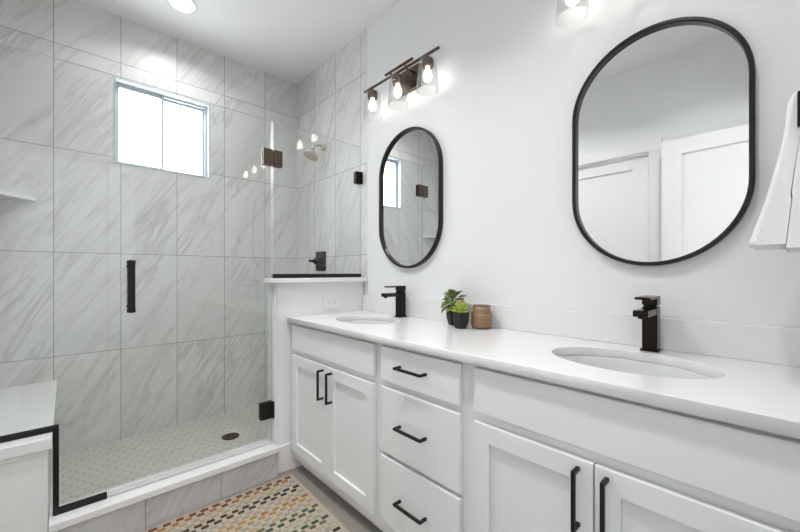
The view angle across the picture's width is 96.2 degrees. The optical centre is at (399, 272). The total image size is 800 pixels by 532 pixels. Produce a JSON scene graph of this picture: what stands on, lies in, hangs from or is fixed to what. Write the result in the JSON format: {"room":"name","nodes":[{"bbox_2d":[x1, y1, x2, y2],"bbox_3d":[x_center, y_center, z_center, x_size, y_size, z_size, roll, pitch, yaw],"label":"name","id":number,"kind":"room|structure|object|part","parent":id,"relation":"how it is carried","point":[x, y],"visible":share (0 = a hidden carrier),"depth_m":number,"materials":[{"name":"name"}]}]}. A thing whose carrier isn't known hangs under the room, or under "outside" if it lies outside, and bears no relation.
{"room":"bathroom","nodes":[
{"label":"bathroom","id":0,"kind":"room"},
{"bbox_2d":[0,0,296,454],"bbox_3d":[-1.600,-0.250,2.540,2.110,2.740,0.150,0,0,-43],"label":"wall","id":1,"kind":"structure","parent":0,"point":[194,346],"depth_m":2.30,"materials":[{"name":"tile"}]},
{"bbox_2d":[114,77,209,178],"bbox_3d":[-1.627,-0.955,2.478,0.552,0.540,0.104,0,0,-43],"label":"window","id":2,"kind":"structure","parent":1,"relation":"in","point":[164,96],"depth_m":2.48,"materials":[{"name":"white plastic"}]},
{"bbox_3d":[-1.734,-0.955,2.402,0.255,0.502,0.018,0,0,-43],"label":"sash","id":3,"kind":"part","parent":2,"relation":"part of","materials":[{"name":"white glass"}]},
{"bbox_3d":[-1.566,-0.955,2.588,0.275,0.502,0.018,0,0,-43],"label":"sash","id":4,"kind":"part","parent":2,"relation":"part of","materials":[{"name":"white glass"}]},
{"bbox_2d":[50,405,267,507],"bbox_3d":[-1.297,1.140,2.176,2.160,0.160,0.996,0,0,-43],"label":"floor","id":5,"kind":"structure","parent":0,"point":[84,472],"depth_m":2.12,"materials":[{"name":"tile"}]},
{"bbox_2d":[0,380,56,531],"bbox_3d":[-1.780,0.872,1.595,0.360,0.496,0.989,0,0,-43],"label":"shower bench","id":6,"kind":"object","parent":5,"relation":"on","point":[26,464],"visible":0.99,"depth_m":1.35,"materials":[{"name":"white stone"}]},
{"bbox_3d":[-1.492,0.893,1.287,0.335,0.453,0.125,0,0,-43],"label":"panel","id":7,"kind":"part","parent":6,"relation":"part of","materials":[{"name":"white paint"}]},
{"bbox_3d":[-1.780,0.645,1.595,0.360,0.043,0.989,0,0,-43],"label":"seat","id":8,"kind":"part","parent":6,"relation":"part of","materials":[{"name":"white stone"}]},
{"bbox_2d":[222,433,238,439],"bbox_3d":[-1.092,1.058,2.314,0.104,0.004,0.104,0,0,-43],"label":"shower drain","id":9,"kind":"object","parent":5,"relation":"on","point":[229,436],"visible":1,"depth_m":2.31,"materials":[{"name":"black metal"}]},
{"bbox_2d":[78,0,399,83],"bbox_3d":[0.069,-1.670,0.626,2.560,0.100,5.226,0,0,-43],"label":"ceiling","id":10,"kind":"structure","parent":0,"point":[288,40],"depth_m":2.35,"materials":[{"name":"white paint"}]},
{"bbox_2d":[166,0,197,13],"bbox_3d":[-1.313,-1.613,2.162,0.164,0.014,0.164,0,0,-43],"label":"recessed light","id":11,"kind":"object","parent":10,"relation":"in","point":[185,6],"visible":1,"depth_m":2.17,"materials":[{"name":"white paint"}]},
{"bbox_2d":[140,465,381,531],"bbox_3d":[0.434,1.170,0.232,2.560,0.100,4.150,0,0,-43],"label":"floor","id":12,"kind":"structure","parent":0,"point":[348,516],"depth_m":1.75,"materials":[{"name":"beige tile"}]},
{"bbox_2d":[48,438,279,531],"bbox_3d":[-1.039,1.038,1.709,0.904,0.165,0.148,0,0,-43],"label":"shower curb","id":13,"kind":"object","parent":12,"relation":"on","point":[138,509],"visible":0.86,"depth_m":1.64,"materials":[{"name":"tile"}]},
{"bbox_2d":[0,41,106,515],"bbox_3d":[-1.433,0.056,1.344,0.522,1.797,0.022,0,0,-43],"label":"glass panel","id":14,"kind":"object","parent":13,"relation":"on","point":[57,509],"visible":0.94,"depth_m":1.41,"materials":[{"name":"clear glass"}]},
{"bbox_3d":[-1.433,0.054,1.344,0.522,1.794,0.010,0,0,-43],"label":"glass pane","id":15,"kind":"part","parent":14,"relation":"part of","materials":[{"name":"white"}]},
{"bbox_2d":[141,474,348,531],"bbox_3d":[-0.705,1.113,1.403,0.945,0.012,0.772,0,0,-43],"label":"bath rug","id":16,"kind":"object","parent":12,"relation":"on","point":[283,504],"visible":1,"depth_m":1.65,"materials":[{"name":"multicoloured fabric"}]},
{"bbox_2d":[292,324,384,531],"bbox_3d":[-0.183,0.701,1.927,0.559,0.834,0.777,0,0,-43],"label":"vanity cabinet","id":17,"kind":"object","parent":12,"relation":"on","point":[336,377],"visible":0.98,"depth_m":1.69,"materials":[{"name":"white paint"}]},
{"bbox_3d":[-0.477,0.737,1.901,0.020,0.546,0.380,0,0,-43],"label":"door","id":18,"kind":"part","parent":17,"relation":"part of","materials":[{"name":"white paint"}]},
{"bbox_3d":[-0.394,0.556,1.770,0.036,0.148,0.010,0,0,-43],"label":"handle","id":19,"kind":"part","parent":17,"relation":"part of","materials":[{"name":"black metal"}]},
{"bbox_3d":[-0.341,0.556,1.713,0.036,0.148,0.010,0,0,-43],"label":"handle","id":20,"kind":"part","parent":17,"relation":"part of","materials":[{"name":"black metal"}]},
{"bbox_3d":[-0.356,0.367,1.769,0.020,0.139,0.738,0,0,-43],"label":"false drawer","id":21,"kind":"part","parent":17,"relation":"part of","materials":[{"name":"white paint"}]},
{"bbox_3d":[-0.226,0.737,1.629,0.020,0.546,0.356,0,0,-43],"label":"door","id":22,"kind":"part","parent":17,"relation":"part of","materials":[{"name":"white paint"}]},
{"bbox_2d":[287,311,799,438],"bbox_3d":[0.247,0.270,1.476,0.542,0.029,2.025,0,0,-43],"label":"countertop","id":23,"kind":"structure","parent":17,"relation":"on","point":[762,396],"depth_m":0.98,"materials":[{"name":"white stone"}]},
{"bbox_2d":[341,320,393,323],"bbox_3d":[-0.175,0.361,1.943,0.330,0.151,0.462,0,0,-43],"label":"undermount sink","id":24,"kind":"object","parent":23,"relation":"in","point":[349,321],"visible":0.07,"depth_m":2.12,"materials":[{"name":"white ceramic"}]},
{"bbox_2d":[381,285,406,317],"bbox_3d":[-0.034,0.166,2.017,0.154,0.178,0.052,0,0,-43],"label":"faucet","id":25,"kind":"object","parent":23,"relation":"on","point":[400,294],"visible":1,"depth_m":2.03,"materials":[{"name":"black metal"}]},
{"bbox_3d":[-0.051,0.129,2.001,0.108,0.026,0.040,0,0,-43],"label":"spout","id":26,"kind":"part","parent":25,"relation":"part of","materials":[{"name":"black metal"}]},
{"bbox_3d":[-0.027,0.095,2.023,0.126,0.035,0.042,0,0,-43],"label":"handle","id":27,"kind":"part","parent":25,"relation":"part of","materials":[{"name":"black metal"}]},
{"bbox_2d":[441,289,466,324],"bbox_3d":[0.258,0.169,1.737,0.130,0.172,0.131,0,0,-43],"label":"potted plant","id":28,"kind":"object","parent":23,"relation":"on","point":[451,293],"visible":0.78,"depth_m":1.72,"materials":[{"name":"green plant"}]},
{"bbox_3d":[0.259,0.215,1.739,0.069,0.080,0.070,0,0,-43],"label":"pot","id":29,"kind":"part","parent":28,"relation":"part of","materials":[{"name":"black ceramic"}]},
{"bbox_2d":[451,301,470,328],"bbox_3d":[0.278,0.193,1.638,0.092,0.124,0.091,0,0,-43],"label":"potted succulent","id":30,"kind":"object","parent":23,"relation":"on","point":[460,316],"visible":1,"depth_m":1.61,"materials":[{"name":"black ceramic"}]},
{"bbox_2d":[471,303,491,328],"bbox_3d":[0.372,0.198,1.636,0.095,0.114,0.095,0,0,-43],"label":"jar candle","id":31,"kind":"object","parent":23,"relation":"on","point":[481,314],"visible":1,"depth_m":1.60,"materials":[{"name":"orange glass"}]},
{"bbox_2d":[558,355,713,378],"bbox_3d":[0.660,0.361,1.044,0.330,0.151,0.462,0,0,-43],"label":"undermount sink","id":32,"kind":"object","parent":23,"relation":"in","point":[610,363],"visible":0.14,"depth_m":1.16,"materials":[{"name":"white ceramic"}]},
{"bbox_2d":[633,295,662,352],"bbox_3d":[0.781,0.166,1.136,0.154,0.178,0.052,0,0,-43],"label":"faucet","id":33,"kind":"object","parent":23,"relation":"on","point":[649,313],"visible":1,"depth_m":1.15,"materials":[{"name":"black metal"}]},
{"bbox_3d":[0.764,0.129,1.121,0.108,0.026,0.040,0,0,-43],"label":"spout","id":34,"kind":"part","parent":33,"relation":"part of","materials":[{"name":"black metal"}]},
{"bbox_3d":[0.788,0.095,1.142,0.126,0.035,0.042,0,0,-43],"label":"handle","id":35,"kind":"part","parent":33,"relation":"part of","materials":[{"name":"black metal"}]},
{"bbox_3d":[0.819,0.252,1.171,0.052,0.006,0.052,0,0,-43],"label":"plate","id":36,"kind":"part","parent":33,"relation":"part of","materials":[{"name":"black metal"}]},
{"bbox_2d":[380,344,469,531],"bbox_3d":[0.235,0.701,1.475,0.559,0.834,0.452,0,0,-43],"label":"vanity cabinet","id":37,"kind":"object","parent":12,"relation":"on","point":[425,398],"visible":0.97,"depth_m":1.28,"materials":[{"name":"white paint"}]},
{"bbox_3d":[0.033,0.873,1.308,0.036,0.010,0.143,0,0,-43],"label":"handle","id":38,"kind":"part","parent":37,"relation":"part of","materials":[{"name":"black metal"}]},
{"bbox_3d":[0.033,0.589,1.308,0.036,0.010,0.143,0,0,-43],"label":"handle","id":39,"kind":"part","parent":37,"relation":"part of","materials":[{"name":"black metal"}]},
{"bbox_3d":[0.033,0.362,1.308,0.036,0.010,0.143,0,0,-43],"label":"handle","id":40,"kind":"part","parent":37,"relation":"part of","materials":[{"name":"black metal"}]},
{"bbox_3d":[0.064,0.872,1.317,0.020,0.272,0.402,0,0,-43],"label":"drawer","id":41,"kind":"part","parent":37,"relation":"part of","materials":[{"name":"white paint"}]},
{"bbox_3d":[0.064,0.591,1.317,0.020,0.262,0.402,0,0,-43],"label":"drawer","id":42,"kind":"part","parent":37,"relation":"part of","materials":[{"name":"white paint"}]},
{"bbox_3d":[0.064,0.367,1.317,0.020,0.139,0.402,0,0,-43],"label":"drawer","id":43,"kind":"part","parent":37,"relation":"part of","materials":[{"name":"white paint"}]},
{"bbox_2d":[470,364,799,531],"bbox_3d":[0.654,0.701,1.022,0.559,0.834,0.781,0,0,-43],"label":"vanity cabinet","id":44,"kind":"object","parent":12,"relation":"on","point":[545,456],"visible":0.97,"depth_m":0.84,"materials":[{"name":"white paint"}]},
{"bbox_3d":[0.355,0.737,1.002,0.020,0.546,0.348,0,0,-43],"label":"door","id":45,"kind":"part","parent":44,"relation":"part of","materials":[{"name":"white paint"}]},
{"bbox_3d":[0.430,0.556,0.880,0.036,0.148,0.010,0,0,-43],"label":"handle","id":46,"kind":"part","parent":44,"relation":"part of","materials":[{"name":"black metal"}]},
{"bbox_3d":[0.474,0.556,0.833,0.036,0.148,0.010,0,0,-43],"label":"handle","id":47,"kind":"part","parent":44,"relation":"part of","materials":[{"name":"black metal"}]},
{"bbox_3d":[0.594,0.737,0.744,0.020,0.546,0.348,0,0,-43],"label":"door","id":48,"kind":"part","parent":44,"relation":"part of","materials":[{"name":"white paint"}]},
{"bbox_2d":[268,281,362,473],"bbox_3d":[-0.495,0.590,2.224,0.609,1.060,0.104,0,0,-43],"label":"wall","id":49,"kind":"structure","parent":0,"point":[288,299],"depth_m":2.04,"materials":[{"name":"white paint"}]},
{"bbox_2d":[108,73,274,496],"bbox_3d":[-0.959,0.054,1.752,0.717,1.794,0.077,0,0,-44],"label":"shower door","id":50,"kind":"structure","parent":49,"relation":"attached to","point":[266,409],"depth_m":1.81,"materials":[{"name":"clear glass"}]},
{"bbox_3d":[-1.160,0.061,1.547,0.033,0.228,0.064,0,0,-43],"label":"pull handle","id":51,"kind":"part","parent":50,"relation":"part of","materials":[{"name":"black metal"}]},
{"bbox_2d":[264,277,366,282],"bbox_3d":[-0.498,0.047,2.213,0.631,0.026,0.145,0,0,-43],"label":"trim","id":52,"kind":"structure","parent":49,"relation":"on","point":[331,279],"depth_m":2.10,"materials":[{"name":"white stone"}]},
{"bbox_2d":[272,121,362,277],"bbox_3d":[-0.490,-0.405,2.217,0.612,0.876,0.048,0,0,-43],"label":"glass panel","id":53,"kind":"object","parent":52,"relation":"on","point":[277,155],"visible":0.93,"depth_m":2.14,"materials":[{"name":"clear"}]},
{"bbox_3d":[-0.695,-0.637,2.028,0.053,0.090,0.032,0,0,-43],"label":"hinge plate","id":54,"kind":"part","parent":53,"relation":"part of","materials":[{"name":"brown metal"}]},
{"bbox_3d":[-0.491,-0.407,2.217,0.603,0.871,0.010,0,0,-43],"label":"glass pane","id":55,"kind":"part","parent":53,"relation":"part of","materials":[{"name":"white"}]},
{"bbox_2d":[323,295,339,309],"bbox_3d":[-0.424,0.188,2.231,0.116,0.082,0.009,0,0,-43],"label":"wall outlet","id":56,"kind":"object","parent":49,"relation":"attached to","point":[329,302],"visible":1,"depth_m":2.23,"materials":[{"name":"white plastic"}]},
{"bbox_2d":[452,312,469,328],"bbox_3d":[0.278,0.218,1.637,0.076,0.075,0.086,0,0,-43],"label":"pot","id":57,"kind":"object","parent":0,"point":[460,319],"depth_m":1.61,"materials":[{"name":"black ceramic"}]},
{"bbox_2d":[297,0,799,327],"bbox_3d":[0.168,-0.250,2.070,0.153,2.740,3.241,0,0,-43],"label":"wall","id":58,"kind":"structure","parent":0,"point":[510,82],"depth_m":1.60,"materials":[{"name":"white paint"}]},
{"bbox_2d":[303,143,325,160],"bbox_3d":[-0.650,-0.923,2.718,0.169,0.154,0.116,0,0,-43],"label":"shower","id":59,"kind":"object","parent":58,"relation":"attached to","point":[310,155],"visible":1,"depth_m":2.70,"materials":[{"name":"beige metal"}]},
{"bbox_2d":[309,251,325,270],"bbox_3d":[-0.651,-0.085,2.763,0.110,0.150,0.130,0,0,-43],"label":"shower valve","id":60,"kind":"object","parent":58,"relation":"attached to","point":[320,260],"visible":1,"depth_m":2.76,"materials":[{"name":"black metal"}]},
{"bbox_3d":[-0.641,-0.085,2.772,0.047,0.048,0.048,0,0,-43],"label":"valve knob","id":61,"kind":"part","parent":60,"relation":"part of","materials":[{"name":"black metal"}]},
{"bbox_3d":[-0.617,-0.085,2.794,0.018,0.150,0.130,0,0,-43],"label":"valve plate","id":62,"kind":"part","parent":60,"relation":"part of","materials":[{"name":"black metal"}]},
{"bbox_2d":[363,46,439,119],"bbox_3d":[-0.001,-1.052,2.032,0.151,0.231,0.610,0,0,-43],"label":"vanity light","id":63,"kind":"object","parent":58,"relation":"attached to","point":[409,80],"visible":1,"depth_m":2.01,"materials":[{"name":"brown metal"}]},
{"bbox_2d":[367,88,377,100],"bbox_3d":[-0.167,-1.090,2.189,0.064,0.070,0.064,0,0,-43],"label":"socket","id":64,"kind":"object","parent":63,"relation":"attached to","point":[372,95],"depth_m":2.17,"materials":[{"name":"brown metal"}]},
{"bbox_3d":[-0.167,-1.018,2.189,0.120,0.162,0.120,0,0,-43],"label":"lamp shade","id":65,"kind":"part","parent":63,"relation":"part of","materials":[{"name":"clear glass"}]},
{"bbox_3d":[-0.167,-1.020,2.189,0.045,0.074,0.045,0,0,-43],"label":"bulb","id":66,"kind":"part","parent":63,"relation":"part of","materials":[{"name":"white glass"}]},
{"bbox_2d":[392,73,402,86],"bbox_3d":[-0.012,-1.090,2.022,0.064,0.070,0.064,0,0,-43],"label":"socket","id":67,"kind":"object","parent":63,"relation":"attached to","point":[397,79],"depth_m":2.00,"materials":[{"name":"brown metal"}]},
{"bbox_3d":[-0.012,-1.018,2.022,0.120,0.162,0.120,0,0,-43],"label":"lamp shade","id":68,"kind":"part","parent":63,"relation":"part of","materials":[{"name":"clear glass"}]},
{"bbox_3d":[-0.012,-1.020,2.022,0.045,0.074,0.045,0,0,-43],"label":"bulb","id":69,"kind":"part","parent":63,"relation":"part of","materials":[{"name":"white glass"}]},
{"bbox_3d":[0.047,-1.103,2.076,0.021,0.130,0.196,0,0,-43],"label":"plate","id":70,"kind":"part","parent":63,"relation":"part of","materials":[{"name":"brown metal"}]},
{"bbox_2d":[421,55,433,69],"bbox_3d":[0.142,-1.090,1.854,0.064,0.070,0.064,0,0,-43],"label":"socket","id":71,"kind":"object","parent":63,"relation":"attached to","point":[427,62],"depth_m":1.83,"materials":[{"name":"brown metal"}]},
{"bbox_3d":[0.142,-1.020,1.854,0.045,0.074,0.045,0,0,-43],"label":"bulb","id":72,"kind":"part","parent":63,"relation":"part of","materials":[{"name":"white glass"}]},
{"bbox_3d":[0.142,-1.018,1.854,0.120,0.162,0.120,0,0,-43],"label":"lamp shade","id":73,"kind":"part","parent":63,"relation":"part of","materials":[{"name":"clear glass"}]},
{"bbox_2d":[379,126,442,267],"bbox_3d":[0.046,-0.425,2.072,0.027,0.804,0.504,0,0,-43],"label":"wall mirror","id":74,"kind":"object","parent":58,"relation":"attached to","point":[411,167],"visible":1,"depth_m":2.06,"materials":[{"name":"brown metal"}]},
{"bbox_2d":[556,0,588,26],"bbox_3d":[0.800,-1.052,1.166,0.151,0.231,0.610,0,0,-43],"label":"vanity light","id":75,"kind":"object","parent":58,"relation":"attached to","point":[570,3],"visible":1,"depth_m":1.32,"materials":[{"name":"glass"}]},
{"bbox_3d":[0.634,-1.020,1.323,0.045,0.074,0.045,0,0,-43],"label":"bulb","id":76,"kind":"part","parent":75,"relation":"part of","materials":[{"name":"white glass"}]},
{"bbox_2d":[362,295,799,366],"bbox_3d":[0.441,0.204,1.656,0.012,0.103,2.025,0,0,-43],"label":"backsplash","id":77,"kind":"structure","parent":58,"relation":"attached to","point":[758,343],"depth_m":1.25,"materials":[{"name":"white stone"}]},
{"bbox_2d":[572,16,755,265],"bbox_3d":[0.844,-0.423,1.210,0.027,0.804,0.504,0,0,-43],"label":"wall mirror","id":78,"kind":"object","parent":58,"relation":"attached to","point":[664,124],"visible":1,"depth_m":1.19,"materials":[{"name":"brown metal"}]},
{"bbox_3d":[0.445,-0.250,0.197,2.008,2.740,0.115,0,0,-43],"label":"wall","id":79,"kind":"structure","parent":0,"visible":0},
{"bbox_2d":[797,90,799,127],"bbox_3d":[0.923,-0.326,0.778,0.292,0.082,0.087,0,0,-43],"label":"towel bar","id":80,"kind":"object","parent":79,"relation":"attached to","point":[798,92],"visible":0.5,"depth_m":0.71,"materials":[{"name":"brown metal"}]},
{"bbox_2d":[749,89,799,251],"bbox_3d":[0.892,-0.215,0.811,0.256,0.330,0.146,0,0,-43],"label":"hand towel","id":81,"kind":"object","parent":80,"relation":"hanging from","point":[777,226],"visible":0.98,"depth_m":0.74,"materials":[{"name":"white fabric"}]},
{"bbox_3d":[-1.291,-0.250,0.697,0.140,2.740,2.976,0,0,-43],"label":"wall","id":82,"kind":"structure","parent":0,"visible":0},
{"bbox_2d":[0,190,35,200],"bbox_3d":[-2.050,-0.409,1.823,0.274,0.022,0.290,0,0,-43],"label":"corner shelf","id":83,"kind":"object","parent":82,"relation":"attached to","point":[3,194],"visible":1,"depth_m":1.92,"materials":[{"name":"white stone"}]}
]}

